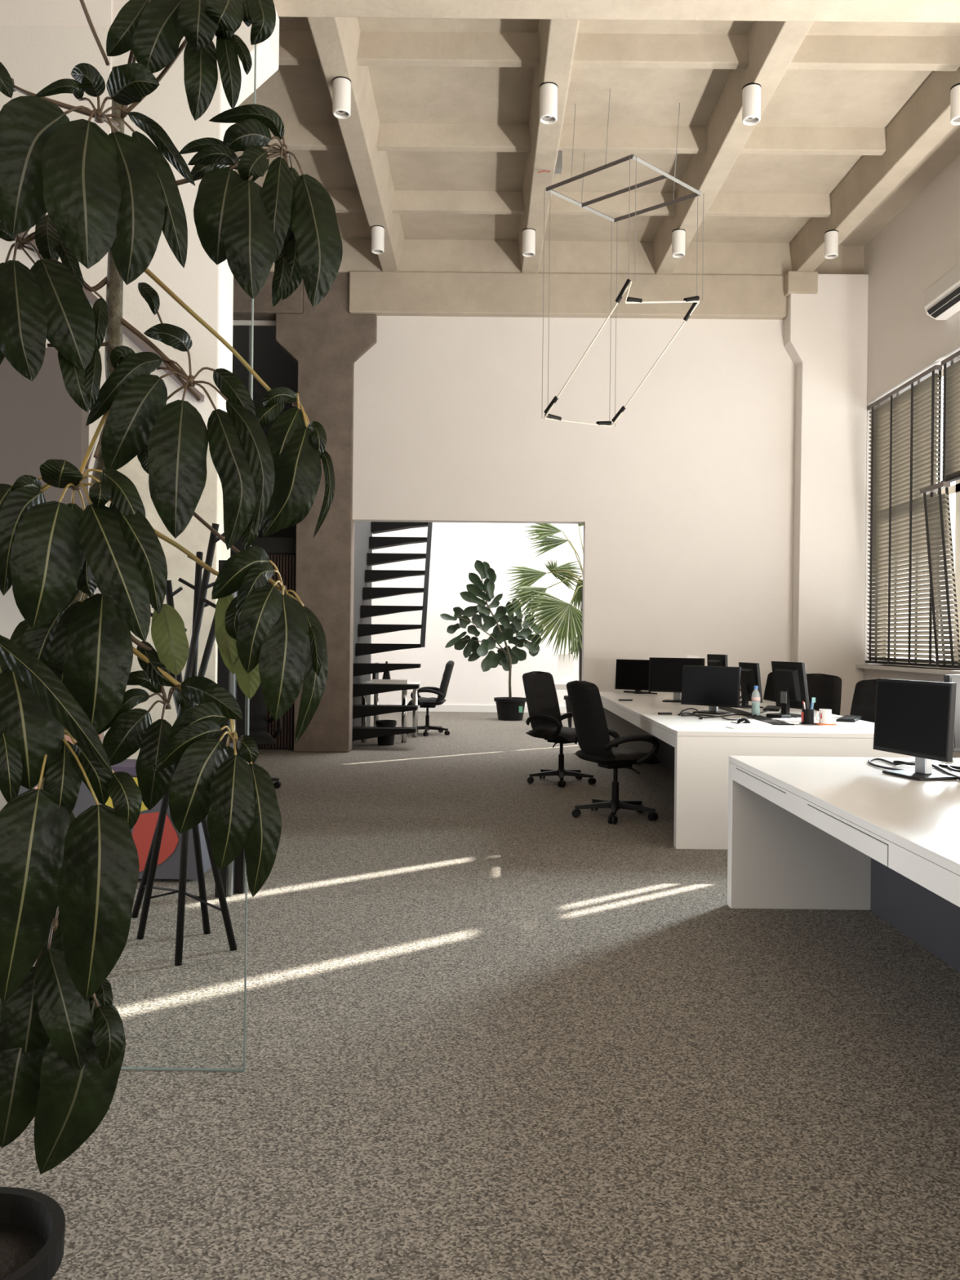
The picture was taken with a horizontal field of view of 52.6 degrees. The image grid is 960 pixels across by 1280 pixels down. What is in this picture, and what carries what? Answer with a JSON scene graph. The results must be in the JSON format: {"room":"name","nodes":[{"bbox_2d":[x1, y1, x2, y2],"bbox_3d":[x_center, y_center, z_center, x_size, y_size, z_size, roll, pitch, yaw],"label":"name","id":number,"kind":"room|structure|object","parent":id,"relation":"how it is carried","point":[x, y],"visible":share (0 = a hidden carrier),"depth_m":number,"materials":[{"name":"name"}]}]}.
{"room":"open-plan office","nodes":[
{"label":"open-plan office","id":0,"kind":"room"},
{"bbox_2d":[0,347,88,510],"bbox_3d":[-2.731,-1.022,5.511,0.985,1.245,0.105,1,0,0],"label":"wall","id":1,"kind":"structure","parent":0,"point":[40,422],"depth_m":5.46,"materials":[{"name":"grey paint"}]},
{"bbox_2d":[0,585,103,810],"bbox_3d":[-4.165,0.165,6.664,4.030,2.200,0.100,1,0,0],"label":"wall","id":2,"kind":"structure","parent":0,"point":[11,616],"depth_m":6.61,"materials":[{"name":"white paint"}]},
{"bbox_2d":[0,0,111,506],"bbox_3d":[-4.138,-2.460,5.690,4.035,3.350,0.247,1,0,0],"label":"wall partition","id":3,"kind":"structure","parent":0,"point":[42,42],"depth_m":5.56,"materials":[{"name":"white paint"}]},
{"bbox_2d":[17,231,204,402],"bbox_3d":[-2.243,-1.975,5.505,1.384,1.251,0.116,1,0,0],"label":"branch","id":4,"kind":"object","parent":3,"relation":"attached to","point":[91,298],"visible":0.31,"depth_m":5.47,"materials":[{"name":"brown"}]},
{"bbox_2d":[103,0,279,759],"bbox_3d":[-1.816,-1.390,5.721,1.160,5.360,0.310,1,0,0],"label":"wall","id":5,"kind":"structure","parent":0,"point":[206,286],"depth_m":5.57,"materials":[{"name":"white paint"}]},
{"bbox_2d":[232,320,275,325],"bbox_3d":[0.643,-4.183,11.483,7.520,1.000,0.030,1,0,0],"label":"wall","id":6,"kind":"structure","parent":0,"point":[235,322],"depth_m":11.48,"materials":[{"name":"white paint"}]},
{"bbox_2d":[232,325,297,537],"bbox_3d":[-3.871,-1.732,12.463,4.540,6.000,0.100,1,0,0],"label":"wall","id":7,"kind":"structure","parent":0,"point":[276,368],"depth_m":12.41,"materials":[{"name":"black"}]},
{"bbox_2d":[275,272,377,751],"bbox_3d":[-1.797,-1.510,11.331,1.160,5.600,0.270,1,0,0],"label":"column","id":8,"kind":"structure","parent":0,"point":[326,341],"depth_m":11.20,"materials":[{"name":"concrete"}]},
{"bbox_2d":[351,521,372,743],"bbox_3d":[-1.633,-1.208,12.786,0.125,5.000,2.640,1,0,0],"label":"wall","id":9,"kind":"structure","parent":0,"point":[362,530],"depth_m":12.84,"materials":[{"name":"paint"}]},
{"bbox_2d":[370,522,583,706],"bbox_3d":[0.738,-1.832,17.798,7.320,6.300,0.200,1,0,0],"label":"wall","id":10,"kind":"structure","parent":0,"point":[455,547],"depth_m":17.70,"materials":[{"name":"white paint"}]},
{"bbox_2d":[394,704,566,712],"bbox_3d":[0.744,1.258,17.682,4.600,0.120,0.029,1,0,0],"label":"baseboard","id":11,"kind":"structure","parent":10,"relation":"attached to","point":[438,708],"depth_m":17.67,"materials":[{"name":"white laminate"}]},
{"bbox_2d":[0,711,959,1279],"bbox_3d":[-0.883,1.401,6.853,11.220,0.200,22.300,1,0,0],"label":"floor","id":12,"kind":"structure","parent":0,"point":[494,1031],"depth_m":3.02,"materials":[{"name":"carpet"}]},
{"bbox_2d":[17,759,211,879],"bbox_3d":[-1.998,0.971,5.332,0.992,0.595,0.324,1,0,0],"label":"painting","id":13,"kind":"object","parent":12,"relation":"on","point":[169,857],"visible":0.22,"depth_m":5.17,"materials":[{"name":"multicoloured"}]},
{"bbox_2d":[0,0,342,1279],"bbox_3d":[-0.627,0.124,1.512,0.796,2.358,0.515,1,0,0],"label":"tree","id":14,"kind":"object","parent":12,"relation":"on","point":[68,883],"visible":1,"depth_m":1.46,"materials":[{"name":"green plant"}]},
{"bbox_2d":[131,523,237,965],"bbox_3d":[-1.327,0.406,4.251,0.289,1.792,0.813,1,0,-39],"label":"coat rack","id":15,"kind":"object","parent":12,"relation":"on","point":[201,585],"visible":0.53,"depth_m":4.14,"materials":[{"name":"black metal"}]},
{"bbox_2d":[120,44,256,1071],"bbox_3d":[-1.470,-0.281,2.941,1.553,3.150,0.012,1,0,0],"label":"glass panel","id":16,"kind":"object","parent":12,"relation":"on","point":[243,1069],"visible":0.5,"depth_m":2.93,"materials":[{"name":"grey"}]},
{"bbox_2d":[214,560,246,897],"bbox_3d":[-1.260,0.448,4.944,0.063,1.698,0.164,1,0,44],"label":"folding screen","id":17,"kind":"object","parent":12,"relation":"on","point":[233,876],"visible":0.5,"depth_m":4.93,"materials":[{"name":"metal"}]},
{"bbox_2d":[230,537,296,749],"bbox_3d":[-2.548,0.042,11.403,0.790,2.480,0.090,1,0,0],"label":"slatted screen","id":18,"kind":"object","parent":12,"relation":"on","point":[281,551],"visible":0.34,"depth_m":11.37,"materials":[{"name":"black"}]},
{"bbox_2d":[246,682,281,788],"bbox_3d":[-2.030,0.778,8.389,0.632,1.019,0.670,1,0,-21],"label":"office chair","id":19,"kind":"object","parent":12,"relation":"on","point":[259,722],"visible":0.22,"depth_m":8.56,"materials":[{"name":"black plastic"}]},
{"bbox_2d":[375,720,396,746],"bbox_3d":[-1.163,1.147,12.024,0.260,0.300,0.260,1,0,0],"label":"waste bin","id":20,"kind":"object","parent":12,"relation":"on","point":[387,740],"visible":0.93,"depth_m":11.93,"materials":[{"name":"black plastic"}]},
{"bbox_2d":[360,680,421,742],"bbox_3d":[-1.164,0.927,12.679,0.730,0.740,0.850,1,0,0],"label":"table","id":21,"kind":"object","parent":12,"relation":"on","point":[404,692],"visible":0.36,"depth_m":12.49,"materials":[{"name":"white laminate"}]},
{"bbox_2d":[370,679,408,684],"bbox_3d":[-1.145,0.531,12.364,0.460,0.050,0.200,1,0,0],"label":"pile","id":22,"kind":"object","parent":21,"relation":"on","point":[373,681],"visible":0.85,"depth_m":12.26,"materials":[{"name":"white paper"}]},
{"bbox_2d":[351,521,432,741],"bbox_3d":[-1.137,-0.345,12.830,0.875,3.115,2.672,1,0,0],"label":"stair","id":23,"kind":"structure","parent":12,"relation":"on","point":[375,542],"depth_m":12.60,"materials":[{"name":"black metal"}]},
{"bbox_2d":[406,660,454,736],"bbox_3d":[-0.696,0.792,13.438,0.670,1.019,0.632,1,0,3],"label":"office chair","id":24,"kind":"object","parent":12,"relation":"on","point":[424,702],"visible":0.81,"depth_m":13.27,"materials":[{"name":"black plastic"}]},
{"bbox_2d":[440,560,543,720],"bbox_3d":[0.180,0.001,16.016,1.707,2.621,0.550,1,0,0],"label":"fiddle leaf fig","id":25,"kind":"object","parent":12,"relation":"on","point":[508,708],"visible":0.96,"depth_m":15.99,"materials":[{"name":"green plant"}]},
{"bbox_2d":[493,697,526,720],"bbox_3d":[0.502,1.135,16.015,0.550,0.360,0.550,1,0,0],"label":"pot","id":26,"kind":"object","parent":12,"relation":"on","point":[508,708],"depth_m":15.82,"materials":[{"name":"black plastic"}]},
{"bbox_2d":[506,523,583,728],"bbox_3d":[1.144,-0.414,14.256,1.629,3.472,0.720,1,0,0],"label":"fan palm","id":27,"kind":"object","parent":12,"relation":"on","point":[551,607],"visible":0.66,"depth_m":14.09,"materials":[{"name":"green plant"}]},
{"bbox_2d":[522,671,595,787],"bbox_3d":[0.742,0.808,9.027,0.670,1.019,0.632,1,0,42],"label":"office chair","id":28,"kind":"object","parent":12,"relation":"on","point":[545,718],"visible":0.87,"depth_m":9.00,"materials":[{"name":"black fabric"}]},
{"bbox_2d":[554,681,574,728],"bbox_3d":[1.625,0.978,14.045,1.220,0.700,0.700,1,0,0],"label":"desk","id":29,"kind":"object","parent":12,"relation":"on","point":[557,686],"depth_m":13.70,"materials":[{"name":"white laminate"}]},
{"bbox_2d":[558,653,573,683],"bbox_3d":[1.238,0.413,14.031,0.220,0.420,0.070,1,0,-6],"label":"paper pad","id":30,"kind":"object","parent":29,"relation":"on","point":[566,675],"visible":0.79,"depth_m":14.03,"materials":[{"name":"white paper"}]},
{"bbox_2d":[564,695,571,728],"bbox_3d":[1.550,1.077,14.295,0.640,0.500,0.640,1,0,0],"label":"pot","id":31,"kind":"object","parent":12,"relation":"on","point":[566,697],"depth_m":14.19,"materials":[{"name":"black"}]},
{"bbox_2d":[566,680,661,824],"bbox_3d":[0.983,0.810,7.267,0.670,1.019,0.632,1,0,-23],"label":"office chair","id":32,"kind":"object","parent":12,"relation":"on","point":[593,732],"visible":1,"depth_m":7.09,"materials":[{"name":"black plastic"}]},
{"bbox_2d":[599,691,915,849],"bbox_3d":[2.045,0.960,8.573,1.585,0.745,4.840,1,0,0],"label":"desk","id":33,"kind":"object","parent":12,"relation":"on","point":[697,751],"visible":0.33,"depth_m":6.16,"materials":[{"name":"white laminate"}]},
{"bbox_2d":[614,658,650,693],"bbox_3d":[1.747,0.400,10.783,0.500,0.365,0.190,1,0,37],"label":"monitor","id":34,"kind":"object","parent":33,"relation":"on","point":[630,674],"visible":0.67,"depth_m":10.77,"materials":[{"name":"black plastic"}]},
{"bbox_2d":[648,657,705,702],"bbox_3d":[1.865,0.376,9.203,0.520,0.415,0.190,1,0,23],"label":"monitor","id":35,"kind":"object","parent":33,"relation":"on","point":[665,674],"visible":0.77,"depth_m":9.19,"materials":[{"name":"black plastic"}]},
{"bbox_2d":[680,665,741,714],"bbox_3d":[1.853,0.396,7.749,0.500,0.375,0.190,1,0,42],"label":"monitor","id":36,"kind":"object","parent":33,"relation":"on","point":[714,687],"visible":1,"depth_m":7.71,"materials":[{"name":"black plastic"}]},
{"bbox_2d":[706,653,728,666],"bbox_3d":[2.243,0.363,9.311,0.190,0.450,0.340,1,0,-16],"label":"monitor","id":37,"kind":"object","parent":33,"relation":"on","point":[713,660],"visible":0.3,"depth_m":9.26,"materials":[{"name":"black plastic"}]},
{"bbox_2d":[738,662,763,707],"bbox_3d":[2.348,0.394,8.529,0.190,0.390,0.360,1,0,-10],"label":"monitor","id":38,"kind":"object","parent":33,"relation":"on","point":[750,677],"visible":0.85,"depth_m":8.46,"materials":[{"name":"black plastic"}]},
{"bbox_2d":[751,685,760,715],"bbox_3d":[2.135,0.470,7.523,0.067,0.234,0.067,1,0,0],"label":"water bottle","id":39,"kind":"object","parent":33,"relation":"on","point":[755,707],"visible":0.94,"depth_m":7.50,"materials":[{"name":"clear plastic"}]},
{"bbox_2d":[718,706,794,724],"bbox_3d":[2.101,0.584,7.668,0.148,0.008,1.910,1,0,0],"label":"keyboard","id":40,"kind":"object","parent":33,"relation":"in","point":[762,718],"visible":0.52,"depth_m":7.32,"materials":[{"name":"black plastic"}]},
{"bbox_2d":[771,661,808,716],"bbox_3d":[2.393,0.379,7.551,0.190,0.420,0.400,1,0,-17],"label":"monitor","id":41,"kind":"object","parent":33,"relation":"on","point":[789,678],"visible":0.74,"depth_m":7.50,"materials":[{"name":"black plastic"}]},
{"bbox_2d":[799,697,816,724],"bbox_3d":[2.303,0.496,6.817,0.097,0.185,0.090,1,0,0],"label":"pen cup","id":42,"kind":"object","parent":33,"relation":"on","point":[806,714],"visible":1,"depth_m":6.79,"materials":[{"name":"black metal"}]},
{"bbox_2d":[813,722,836,724],"bbox_3d":[2.409,0.586,6.785,0.124,0.007,0.100,1,0,0],"label":"coaster","id":43,"kind":"object","parent":33,"relation":"on","point":[817,723],"visible":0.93,"depth_m":6.73,"materials":[{"name":"orange"}]},
{"bbox_2d":[814,708,831,724],"bbox_3d":[2.397,0.533,6.789,0.108,0.098,0.082,1,0,20],"label":"mug","id":44,"kind":"object","parent":43,"relation":"on","point":[824,715],"visible":1,"depth_m":6.75,"materials":[{"name":"white ceramic"}]},
{"bbox_2d":[835,715,862,722],"bbox_3d":[2.745,0.583,7.222,0.130,0.022,0.420,1,0,28],"label":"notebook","id":45,"kind":"object","parent":33,"relation":"on","point":[852,718],"visible":1,"depth_m":7.12,"materials":[{"name":"black plastic"}]},
{"bbox_2d":[763,671,806,702],"bbox_3d":[2.853,0.820,9.420,0.670,1.040,0.632,1,0,-41],"label":"office chair","id":46,"kind":"object","parent":12,"relation":"on","point":[769,693],"visible":0.02,"depth_m":9.70,"materials":[{"name":"black plastic"}]},
{"bbox_2d":[806,673,841,715],"bbox_3d":[2.867,0.821,8.506,0.632,1.040,0.670,1,0,37],"label":"office chair","id":47,"kind":"object","parent":12,"relation":"on","point":[826,689],"visible":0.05,"depth_m":8.64,"materials":[{"name":"black plastic"}]},
{"bbox_2d":[727,755,959,973],"bbox_3d":[2.026,0.960,2.878,1.586,0.745,3.970,1,0,0],"label":"desk","id":48,"kind":"object","parent":12,"relation":"on","point":[805,833],"visible":0.99,"depth_m":4.30,"materials":[{"name":"white laminate"}]},
{"bbox_2d":[867,758,915,769],"bbox_3d":[1.940,0.577,4.570,0.231,0.015,0.540,1,0,31],"label":"cable","id":49,"kind":"object","parent":48,"relation":"on","point":[871,759],"visible":0.76,"depth_m":4.52,"materials":[{"name":"black plastic"}]},
{"bbox_2d":[873,678,957,780],"bbox_3d":[1.883,0.379,4.165,0.190,0.410,0.470,1,0,-14],"label":"monitor","id":50,"kind":"object","parent":48,"relation":"on","point":[914,718],"visible":1,"depth_m":4.12,"materials":[{"name":"black plastic"}]},
{"bbox_2d":[893,760,959,779],"bbox_3d":[2.008,0.573,4.160,0.175,0.025,0.736,1,0,0],"label":"cable","id":51,"kind":"object","parent":48,"relation":"on","point":[940,769],"visible":0.78,"depth_m":4.42,"materials":[{"name":"black plastic"}]},
{"bbox_2d":[937,674,959,768],"bbox_3d":[2.276,0.373,4.490,0.500,0.430,0.190,1,0,-33],"label":"monitor","id":52,"kind":"object","parent":48,"relation":"on","point":[955,678],"visible":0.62,"depth_m":4.34,"materials":[{"name":"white plastic"}]},
{"bbox_2d":[849,679,876,722],"bbox_3d":[2.907,0.821,7.348,0.670,1.040,0.632,1,0,-37],"label":"office chair","id":53,"kind":"object","parent":12,"relation":"on","point":[864,701],"visible":0.06,"depth_m":7.59,"materials":[{"name":"black plastic"}]},
{"bbox_2d":[352,315,795,699],"bbox_3d":[1.381,-1.225,11.346,5.980,5.100,0.200,1,0,0],"label":"wall","id":54,"kind":"structure","parent":0,"point":[684,505],"depth_m":11.24,"materials":[{"name":"white paint"}]},
{"bbox_2d":[349,271,817,319],"bbox_3d":[1.160,-3.965,11.226,5.320,0.475,0.480,1,0,0],"label":"beam","id":55,"kind":"structure","parent":54,"relation":"attached to","point":[380,293],"depth_m":11.13,"materials":[{"name":"concrete"}]},
{"bbox_2d":[234,17,959,245],"bbox_3d":[-0.805,-4.447,3.653,11.070,0.661,15.700,1,0,0],"label":"ceiling","id":56,"kind":"structure","parent":0,"point":[802,98],"depth_m":8.32,"materials":[{"name":"concrete"}]},
{"bbox_2d":[279,30,320,65],"bbox_3d":[-1.809,-4.390,7.216,1.360,0.202,0.197,1,0,0],"label":"beam","id":57,"kind":"structure","parent":56,"relation":"attached to","point":[295,47],"depth_m":7.15,"materials":[{"name":"concrete"}]},
{"bbox_2d":[262,122,346,150],"bbox_3d":[-1.804,-4.430,8.556,1.360,0.202,0.197,1,0,0],"label":"beam","id":58,"kind":"structure","parent":56,"relation":"attached to","point":[297,135],"depth_m":8.49,"materials":[{"name":"concrete"}]},
{"bbox_2d":[269,239,382,272],"bbox_3d":[-1.796,-4.420,11.206,1.360,0.382,0.198,1,0,0],"label":"beam","id":59,"kind":"structure","parent":56,"relation":"attached to","point":[357,255],"depth_m":11.13,"materials":[{"name":"concrete"}]},
{"bbox_2d":[325,189,364,213],"bbox_3d":[-1.799,-4.471,9.906,1.360,0.202,0.197,1,0,0],"label":"beam","id":60,"kind":"structure","parent":56,"relation":"attached to","point":[344,201],"depth_m":9.84,"materials":[{"name":"concrete"}]},
{"bbox_2d":[306,17,404,271],"bbox_3d":[-1.020,-4.343,8.584,0.307,0.563,5.440,1,0,0],"label":"beam","id":61,"kind":"structure","parent":56,"relation":"attached to","point":[336,39],"depth_m":8.00,"materials":[{"name":"concrete"}]},
{"bbox_2d":[332,75,351,119],"bbox_3d":[-1.014,-3.978,7.133,0.136,0.246,0.136,1,0,0],"label":"ceiling spotlight","id":62,"kind":"object","parent":61,"relation":"attached to","point":[341,106],"visible":1,"depth_m":7.08,"materials":[{"name":"white metal"}]},
{"bbox_2d":[371,225,384,254],"bbox_3d":[-1.038,-4.060,9.864,0.136,0.246,0.136,1,0,0],"label":"ceiling spotlight","id":63,"kind":"object","parent":61,"relation":"attached to","point":[377,231],"visible":1,"depth_m":9.81,"materials":[{"name":"white plastic"}]},
{"bbox_2d":[356,31,540,67],"bbox_3d":[-0.237,-4.373,7.211,1.405,0.202,0.197,1,0,0],"label":"beam","id":64,"kind":"structure","parent":56,"relation":"attached to","point":[439,49],"depth_m":7.14,"materials":[{"name":"concrete"}]},
{"bbox_2d":[376,123,531,151],"bbox_3d":[-0.232,-4.413,8.551,1.405,0.202,0.197,1,0,0],"label":"beam","id":65,"kind":"structure","parent":56,"relation":"attached to","point":[391,136],"depth_m":8.48,"materials":[{"name":"concrete"}]},
{"bbox_2d":[391,190,524,214],"bbox_3d":[-0.227,-4.454,9.901,1.405,0.202,0.197,1,0,0],"label":"beam","id":66,"kind":"structure","parent":56,"relation":"attached to","point":[411,202],"depth_m":9.83,"materials":[{"name":"concrete"}]},
{"bbox_2d":[399,239,521,272],"bbox_3d":[-0.223,-4.403,11.201,1.405,0.382,0.198,1,0,0],"label":"beam","id":67,"kind":"structure","parent":56,"relation":"attached to","point":[418,255],"depth_m":11.13,"materials":[{"name":"concrete"}]},
{"bbox_2d":[518,18,580,273],"bbox_3d":[0.575,-4.325,8.578,0.307,0.563,5.440,1,0,0],"label":"beam","id":68,"kind":"structure","parent":56,"relation":"attached to","point":[557,38],"depth_m":7.96,"materials":[{"name":"concrete"}]},
{"bbox_2d":[522,227,535,257],"bbox_3d":[0.497,-4.045,9.899,0.136,0.246,0.136,1,0,0],"label":"ceiling spotlight","id":69,"kind":"object","parent":68,"relation":"attached to","point":[528,234],"visible":1,"depth_m":9.84,"materials":[{"name":"white plastic"}]},
{"bbox_2d":[539,81,557,124],"bbox_3d":[0.505,-3.963,7.178,0.136,0.246,0.136,1,0,0],"label":"ceiling spotlight","id":70,"kind":"object","parent":68,"relation":"attached to","point":[548,90],"visible":1,"depth_m":7.13,"materials":[{"name":"white plastic"}]},
{"bbox_2d":[554,150,562,173],"bbox_3d":[0.688,-4.247,8.598,0.070,0.200,0.100,1,0,0],"label":"junction box","id":71,"kind":"object","parent":68,"relation":"attached to","point":[559,160],"visible":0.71,"depth_m":8.55,"materials":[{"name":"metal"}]},
{"bbox_2d":[538,240,655,274],"bbox_3d":[1.342,-4.386,11.196,1.345,0.382,0.198,1,0,0],"label":"beam","id":72,"kind":"structure","parent":56,"relation":"attached to","point":[566,256],"depth_m":11.12,"materials":[{"name":"concrete"}]},
{"bbox_2d":[548,191,675,216],"bbox_3d":[1.338,-4.437,9.896,1.345,0.202,0.197,1,0,0],"label":"beam","id":73,"kind":"structure","parent":56,"relation":"attached to","point":[618,205],"depth_m":9.83,"materials":[{"name":"concrete"}]},
{"bbox_2d":[542,88,703,426],"bbox_3d":[1.235,-3.189,8.374,1.024,2.587,1.021,1,0,43],"label":"pendant light","id":74,"kind":"object","parent":56,"relation":"hanging from","point":[695,300],"visible":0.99,"depth_m":8.38,"materials":[{"name":"grey metal"}]},
{"bbox_2d":[543,395,558,413],"bbox_3d":[0.610,-2.012,8.329,0.147,0.143,0.038,1,0,43],"label":"socket","id":75,"kind":"object","parent":74,"relation":"attached to","point":[549,406],"depth_m":8.32,"materials":[{"name":"black plastic"}]},
{"bbox_2d":[611,405,626,422],"bbox_3d":[1.275,-2.076,8.939,0.147,0.143,0.038,1,0,40],"label":"socket","id":76,"kind":"object","parent":74,"relation":"attached to","point":[623,408],"depth_m":8.93,"materials":[{"name":"black plastic"}]},
{"bbox_2d":[614,278,631,302],"bbox_3d":[1.155,-2.813,7.836,0.150,0.175,0.038,1,0,43],"label":"socket","id":77,"kind":"object","parent":74,"relation":"attached to","point":[628,283],"depth_m":7.81,"materials":[{"name":"black plastic"}]},
{"bbox_2d":[683,302,697,320],"bbox_3d":[1.841,-2.873,8.471,0.150,0.175,0.038,1,0,40],"label":"socket","id":78,"kind":"object","parent":74,"relation":"attached to","point":[694,305],"depth_m":8.46,"materials":[{"name":"black plastic"}]},
{"bbox_2d":[558,124,706,153],"bbox_3d":[1.333,-4.396,8.546,1.345,0.202,0.197,1,0,0],"label":"beam","id":79,"kind":"structure","parent":56,"relation":"attached to","point":[621,139],"depth_m":8.48,"materials":[{"name":"concrete"}]},
{"bbox_2d":[572,33,748,69],"bbox_3d":[1.328,-4.356,7.206,1.345,0.202,0.197,1,0,0],"label":"beam","id":80,"kind":"structure","parent":56,"relation":"attached to","point":[622,51],"depth_m":7.14,"materials":[{"name":"concrete"}]},
{"bbox_2d":[672,242,791,275],"bbox_3d":[2.894,-4.369,11.191,1.380,0.382,0.198,1,0,0],"label":"beam","id":81,"kind":"structure","parent":56,"relation":"attached to","point":[719,258],"depth_m":11.12,"materials":[{"name":"concrete"}]},
{"bbox_2d":[653,21,813,274],"bbox_3d":[2.110,-4.309,8.573,0.307,0.563,5.440,1,0,0],"label":"beam","id":82,"kind":"structure","parent":56,"relation":"attached to","point":[772,46],"depth_m":7.96,"materials":[{"name":"concrete"}]},
{"bbox_2d":[671,228,685,257],"bbox_3d":[2.018,-4.028,9.874,0.136,0.246,0.136,1,0,0],"label":"ceiling spotlight","id":83,"kind":"object","parent":82,"relation":"attached to","point":[678,235],"visible":1,"depth_m":9.82,"materials":[{"name":"white plastic"}]},
{"bbox_2d":[742,82,761,125],"bbox_3d":[2.001,-3.947,7.164,0.136,0.246,0.136,1,0,0],"label":"ceiling spotlight","id":84,"kind":"object","parent":82,"relation":"attached to","point":[751,92],"visible":1,"depth_m":7.11,"materials":[{"name":"white plastic"}]},
{"bbox_2d":[704,193,831,217],"bbox_3d":[2.890,-4.420,9.891,1.380,0.202,0.197,1,0,0],"label":"beam","id":85,"kind":"structure","parent":56,"relation":"attached to","point":[759,205],"depth_m":9.82,"materials":[{"name":"concrete"}]},
{"bbox_2d":[739,126,886,155],"bbox_3d":[2.885,-4.379,8.541,1.380,0.202,0.197,1,0,0],"label":"beam","id":86,"kind":"structure","parent":56,"relation":"attached to","point":[799,140],"depth_m":8.47,"materials":[{"name":"concrete"}]},
{"bbox_2d":[786,35,959,71],"bbox_3d":[2.881,-4.339,7.201,1.380,0.202,0.197,1,0,0],"label":"beam","id":87,"kind":"structure","parent":56,"relation":"attached to","point":[815,52],"depth_m":7.13,"materials":[{"name":"concrete"}]},
{"bbox_2d":[790,67,959,271],"bbox_3d":[3.679,-4.292,8.568,0.307,0.563,5.440,1,0,0],"label":"beam","id":88,"kind":"structure","parent":56,"relation":"attached to","point":[923,122],"depth_m":8.62,"materials":[{"name":"concrete"}]},
{"bbox_2d":[824,229,838,258],"bbox_3d":[3.564,-4.011,9.858,0.136,0.246,0.136,1,0,0],"label":"ceiling spotlight","id":89,"kind":"object","parent":88,"relation":"attached to","point":[831,237],"visible":1,"depth_m":9.80,"materials":[{"name":"white plastic"}]},
{"bbox_2d":[950,83,959,124],"bbox_3d":[3.523,-3.929,7.129,0.136,0.246,0.136,1,0,0],"label":"ceiling spotlight","id":90,"kind":"object","parent":88,"relation":"attached to","point":[955,89],"visible":1,"depth_m":7.10,"materials":[{"name":"white plastic"}]},
{"bbox_2d":[783,274,868,715],"bbox_3d":[3.932,-1.397,11.127,0.880,5.500,0.240,1,0,0],"label":"column","id":91,"kind":"structure","parent":0,"point":[825,335],"depth_m":11.01,"materials":[{"name":"white paint"}]},
{"bbox_2d":[863,154,959,758],"bbox_3d":[4.539,-1.941,6.935,0.350,6.600,21.900,1,0,0],"label":"wall","id":92,"kind":"structure","parent":0,"point":[921,243],"depth_m":9.96,"materials":[{"name":"white paint"}]},
{"bbox_2d":[272,0,959,22],"bbox_3d":[1.421,-3.880,5.676,5.920,0.310,0.360,1,0,0],"label":"beam","id":93,"kind":"structure","parent":92,"relation":"attached to","point":[832,11],"depth_m":5.75,"materials":[{"name":"concrete"}]},
{"bbox_2d":[813,245,863,274],"bbox_3d":[4.089,-4.367,11.222,0.630,0.404,0.130,1,0,0],"label":"beam","id":94,"kind":"structure","parent":92,"relation":"attached to","point":[850,259],"depth_m":11.16,"materials":[{"name":"concrete"}]},
{"bbox_2d":[855,370,958,672],"bbox_3d":[4.456,-1.182,10.161,0.380,3.000,1.690,1,0,0],"label":"window","id":95,"kind":"structure","parent":92,"relation":"in","point":[953,490],"depth_m":9.52,"materials":[{"name":"white"}]},
{"bbox_2d":[865,364,942,666],"bbox_3d":[4.396,-1.192,10.166,0.069,2.900,1.660,1,0,0],"label":"blind","id":96,"kind":"object","parent":95,"relation":"attached to","point":[904,437],"visible":0.84,"depth_m":10.10,"materials":[{"name":"brown"}]},
{"bbox_2d":[920,481,959,668],"bbox_3d":[4.301,-0.589,9.051,0.239,1.690,0.510,1,0,0],"label":"blind","id":97,"kind":"object","parent":95,"relation":"attached to","point":[936,508],"visible":1,"depth_m":9.04,"materials":[{"name":"brown"}]},
{"bbox_2d":[940,350,959,482],"bbox_3d":[4.400,-2.062,8.533,0.069,1.160,1.385,1,0,0],"label":"blind","id":98,"kind":"object","parent":95,"relation":"attached to","point":[951,402],"visible":0.94,"depth_m":9.06,"materials":[{"name":"brown"}]},
{"bbox_2d":[923,479,959,675],"bbox_3d":[4.451,-1.182,8.425,0.380,3.000,1.780,1,0,0],"label":"window","id":99,"kind":"structure","parent":92,"relation":"in","point":[935,671],"depth_m":9.28,"materials":[{"name":"white"}]},
{"bbox_2d":[924,262,959,319],"bbox_3d":[4.274,-3.154,8.111,0.215,0.300,2.050,1,0,0],"label":"air conditioner","id":100,"kind":"object","parent":92,"relation":"attached to","point":[942,297],"visible":1,"depth_m":8.81,"materials":[{"name":"white plastic"}]},
{"bbox_2d":[927,286,959,314],"bbox_3d":[4.192,-3.060,8.111,0.035,0.046,1.950,1,0,0],"label":"air vent","id":101,"kind":"object","parent":100,"relation":"attached to","point":[952,295],"depth_m":8.78,"materials":[{"name":"black plastic"}]},
{"bbox_2d":[931,294,959,318],"bbox_3d":[4.234,-3.023,8.111,0.046,0.032,1.950,1,0,0],"label":"air vent","id":102,"kind":"object","parent":100,"relation":"attached to","point":[951,301],"depth_m":8.83,"materials":[{"name":"black plastic"}]},
{"bbox_3d":[-6.257,-1.958,6.871,0.200,6.400,21.700,1,0,0],"label":"wall","id":103,"kind":"structure","parent":0,"visible":0},
{"bbox_2d":[232,271,302,320],"bbox_3d":[-4.080,-4.022,11.334,4.080,0.475,0.300,1,0,0],"label":"beam","id":104,"kind":"structure","parent":103,"relation":"attached to","point":[264,310],"depth_m":11.18,"materials":[{"name":"concrete"}]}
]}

